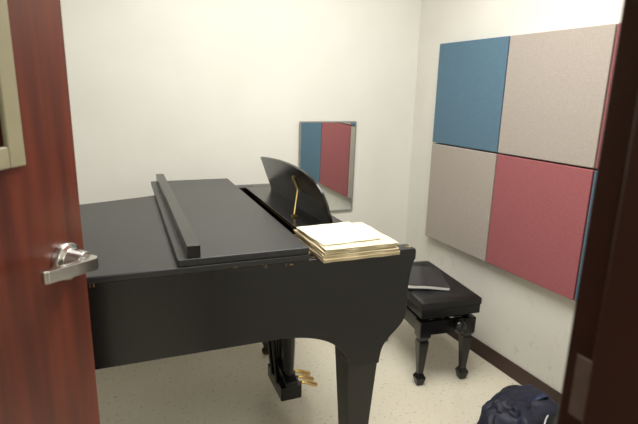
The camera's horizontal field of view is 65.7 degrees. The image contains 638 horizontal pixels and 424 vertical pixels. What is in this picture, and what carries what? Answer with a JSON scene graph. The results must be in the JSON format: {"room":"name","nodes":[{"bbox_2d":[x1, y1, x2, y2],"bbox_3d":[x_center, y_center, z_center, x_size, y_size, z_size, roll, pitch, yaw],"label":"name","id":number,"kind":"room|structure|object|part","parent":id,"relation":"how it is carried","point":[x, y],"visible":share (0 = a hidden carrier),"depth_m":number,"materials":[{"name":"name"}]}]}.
{"room":"music room","nodes":[
{"label":"music room","id":0,"kind":"room"},
{"bbox_2d":[60,0,421,244],"bbox_3d":[-0.812,-0.488,2.749,3.344,2.600,0.100,-5,15,-24],"label":"wall","id":1,"kind":"structure","parent":0,"point":[175,89],"depth_m":2.80,"materials":[{"name":"white paint"}]},
{"bbox_2d":[299,121,356,211],"bbox_3d":[0.052,-0.281,3.138,0.388,0.582,0.014,-5,16,-24],"label":"wall mirror","id":2,"kind":"object","parent":1,"relation":"attached to","point":[326,148],"visible":0.76,"depth_m":3.13,"materials":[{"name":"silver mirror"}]},
{"bbox_2d":[95,319,521,423],"bbox_3d":[0.074,1.313,1.121,3.344,0.080,4.520,-5,15,-24],"label":"floor","id":3,"kind":"structure","parent":0,"point":[232,385],"depth_m":2.57,"materials":[{"name":"tile"}]},
{"bbox_2d":[80,157,415,423],"bbox_3d":[-0.747,0.425,1.971,1.791,1.201,1.259,-4,15,-21],"label":"grand piano","id":4,"kind":"object","parent":3,"relation":"on","point":[187,267],"visible":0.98,"depth_m":1.55,"materials":[{"name":"black wood"}]},
{"bbox_3d":[-0.913,0.039,1.802,1.411,0.020,1.254,-4,15,-21],"label":"lid","id":5,"kind":"part","parent":4,"relation":"part of","materials":[{"name":"black wood"}]},
{"bbox_3d":[-0.433,-0.013,1.972,0.382,0.020,1.233,-4,15,-21],"label":"lid","id":6,"kind":"part","parent":4,"relation":"part of","materials":[{"name":"black wood"}]},
{"bbox_3d":[-0.443,0.362,1.421,1.615,0.400,0.058,-4,15,-21],"label":"panel","id":7,"kind":"part","parent":4,"relation":"part of","materials":[{"name":"black wood"}]},
{"bbox_3d":[-0.246,0.043,2.741,0.254,0.400,0.061,-4,15,-21],"label":"arm","id":8,"kind":"part","parent":4,"relation":"part of"},
{"bbox_3d":[-0.290,0.490,2.801,0.116,0.700,0.116,-4,15,-21],"label":"leg","id":9,"kind":"part","parent":4,"relation":"part of","materials":[{"name":"black wood"}]},
{"bbox_2d":[238,185,341,253],"bbox_3d":[-0.125,0.026,2.125,0.280,0.071,1.128,-4,15,-21],"label":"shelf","id":10,"kind":"object","parent":4,"relation":"attached to","point":[280,204],"depth_m":2.17,"materials":[{"name":"black wood"}]},
{"bbox_2d":[294,234,399,262],"bbox_3d":[0.085,0.106,1.647,0.265,0.011,0.288,-4,15,-21],"label":"book","id":11,"kind":"object","parent":4,"relation":"on","point":[346,258],"visible":0.27,"depth_m":1.52,"materials":[{"name":"paper"}]},
{"bbox_2d":[298,235,398,258],"bbox_3d":[0.087,0.096,1.647,0.261,0.010,0.278,-4,15,-20],"label":"book","id":12,"kind":"object","parent":11,"relation":"on","point":[392,249],"visible":0.17,"depth_m":1.53,"materials":[{"name":"paper"}]},
{"bbox_2d":[294,229,396,255],"bbox_3d":[0.081,0.086,1.646,0.255,0.009,0.273,-4,15,-23],"label":"book","id":13,"kind":"object","parent":12,"relation":"on","point":[297,231],"visible":0.18,"depth_m":1.54,"materials":[{"name":"beige paper"}]},
{"bbox_2d":[298,222,397,252],"bbox_3d":[0.089,0.078,1.644,0.251,0.009,0.271,-4,15,-21],"label":"book","id":14,"kind":"object","parent":13,"relation":"on","point":[384,240],"visible":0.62,"depth_m":1.55,"materials":[{"name":"paper"}]},
{"bbox_2d":[297,222,379,245],"bbox_3d":[0.061,0.069,1.650,0.208,0.005,0.223,-5,15,-24],"label":"book","id":15,"kind":"object","parent":14,"relation":"on","point":[343,232],"visible":1,"depth_m":1.63,"materials":[{"name":"white paper"}]},
{"bbox_3d":[0.123,0.749,1.786,0.116,0.700,0.116,-4,15,-21],"label":"leg","id":16,"kind":"part","parent":4,"relation":"part of","materials":[{"name":"black wood"}]},
{"bbox_2d":[386,261,481,385],"bbox_3d":[0.593,0.611,2.825,0.340,0.496,0.636,-2,14,-15],"label":"piano bench","id":17,"kind":"object","parent":3,"relation":"on","point":[458,303],"visible":0.57,"depth_m":2.55,"materials":[{"name":"black leather"}]},
{"bbox_3d":[0.534,0.734,2.582,0.066,0.370,0.066,-2,14,-15],"label":"leg","id":18,"kind":"part","parent":17,"relation":"part of","materials":[{"name":"black wood"}]},
{"bbox_2d":[408,266,449,290],"bbox_3d":[0.578,0.361,2.731,0.225,0.030,0.290,2,14,1],"label":"notebook","id":19,"kind":"object","parent":17,"relation":"on","point":[421,278],"visible":0.83,"depth_m":2.67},
{"bbox_2d":[407,261,481,309],"bbox_3d":[0.599,0.392,2.771,0.340,0.046,0.580,-2,14,-15],"label":"seat cushion","id":20,"kind":"object","parent":17,"relation":"on","point":[459,297],"depth_m":2.54,"materials":[{"name":"black leather"}]},
{"bbox_3d":[0.722,0.589,2.542,0.071,0.072,0.050,-2,14,-15],"label":"height knob","id":21,"kind":"part","parent":17,"relation":"part of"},
{"bbox_3d":[0.778,0.723,2.649,0.066,0.370,0.066,-2,14,-15],"label":"leg","id":22,"kind":"part","parent":17,"relation":"part of","materials":[{"name":"black wood"}]},
{"bbox_2d":[477,384,558,423],"bbox_3d":[0.897,0.925,2.154,0.410,0.217,0.360,-10,18,-38],"label":"backpack","id":23,"kind":"object","parent":3,"relation":"on","point":[514,404],"visible":0.99,"depth_m":2.14,"materials":[{"name":"blue fabric"}]},
{"bbox_2d":[405,0,623,392],"bbox_3d":[1.581,-0.115,1.464,0.100,2.600,4.320,-5,15,-24],"label":"wall","id":24,"kind":"structure","parent":0,"point":[529,324],"depth_m":2.72,"materials":[{"name":"white paint"}]},
{"bbox_2d":[425,143,500,260],"bbox_3d":[0.839,-0.079,2.940,0.050,0.601,0.550,-5,15,-24],"label":"acoustic panel","id":25,"kind":"object","parent":24,"relation":"attached to","point":[462,179],"visible":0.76,"depth_m":2.89,"materials":[{"name":"beige fabric"}]},
{"bbox_2d":[433,36,510,151],"bbox_3d":[0.853,-0.663,2.797,0.050,0.585,0.550,-5,15,-24],"label":"acoustic panel","id":26,"kind":"object","parent":24,"relation":"attached to","point":[471,79],"visible":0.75,"depth_m":2.75,"materials":[{"name":"blue fabric"}]},
{"bbox_2d":[430,319,560,403],"bbox_3d":[1.133,0.906,2.524,0.008,0.092,2.541,-5,15,-24],"label":"baseboard","id":27,"kind":"structure","parent":24,"relation":"attached to","point":[496,359],"depth_m":2.71,"materials":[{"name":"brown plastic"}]},
{"bbox_2d":[486,154,596,299],"bbox_3d":[1.073,0.048,2.445,0.050,0.601,0.559,-5,15,-24],"label":"acoustic panel","id":28,"kind":"object","parent":24,"relation":"attached to","point":[540,208],"visible":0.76,"depth_m":2.39,"materials":[{"name":"red fabric"}]},
{"bbox_2d":[498,23,617,167],"bbox_3d":[1.087,-0.536,2.301,0.050,0.585,0.559,-5,15,-24],"label":"acoustic panel","id":29,"kind":"object","parent":24,"relation":"attached to","point":[557,82],"visible":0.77,"depth_m":2.24,"materials":[{"name":"beige fabric"}]},
{"bbox_2d":[574,171,595,301],"bbox_3d":[1.308,0.176,1.945,0.050,0.601,0.559,-5,15,-24],"label":"acoustic panel","id":30,"kind":"object","parent":24,"relation":"attached to","point":[595,171],"visible":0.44,"depth_m":2.17,"materials":[{"name":"blue fabric"}]},
{"bbox_2d":[595,23,619,168],"bbox_3d":[1.322,-0.407,1.802,0.050,0.585,0.559,-5,15,-24],"label":"acoustic panel","id":31,"kind":"object","parent":24,"relation":"attached to","point":[618,23],"visible":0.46,"depth_m":2.03,"materials":[{"name":"red fabric"}]},
{"bbox_3d":[0.294,0.115,0.400,3.144,2.600,0.149,-5,15,-24],"label":"wall","id":32,"kind":"structure","parent":0,"visible":0},
{"bbox_2d":[0,0,99,423],"bbox_3d":[-0.526,0.296,0.568,0.123,2.110,0.907,3,14,8],"label":"door","id":33,"kind":"structure","parent":32,"relation":"in","point":[48,376],"depth_m":0.84,"materials":[{"name":"brown wood"}]},
{"bbox_3d":[-0.429,0.098,0.849,0.033,0.043,0.146,3,14,8],"label":"lever handle","id":34,"kind":"part","parent":33,"relation":"part of","materials":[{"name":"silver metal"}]},
{"bbox_2d":[556,0,637,423],"bbox_3d":[-0.169,0.365,0.239,1.030,2.170,0.161,-5,15,-24],"label":"trim","id":35,"kind":"structure","parent":32,"relation":"attached to","point":[600,385],"depth_m":0.40,"materials":[{"name":"paint"}]},
{"bbox_3d":[0.236,0.159,0.445,0.002,0.060,0.018,-5,15,-24],"label":"strike plate","id":36,"kind":"part","parent":35,"relation":"part of","materials":[{"name":"metal"}]}
]}

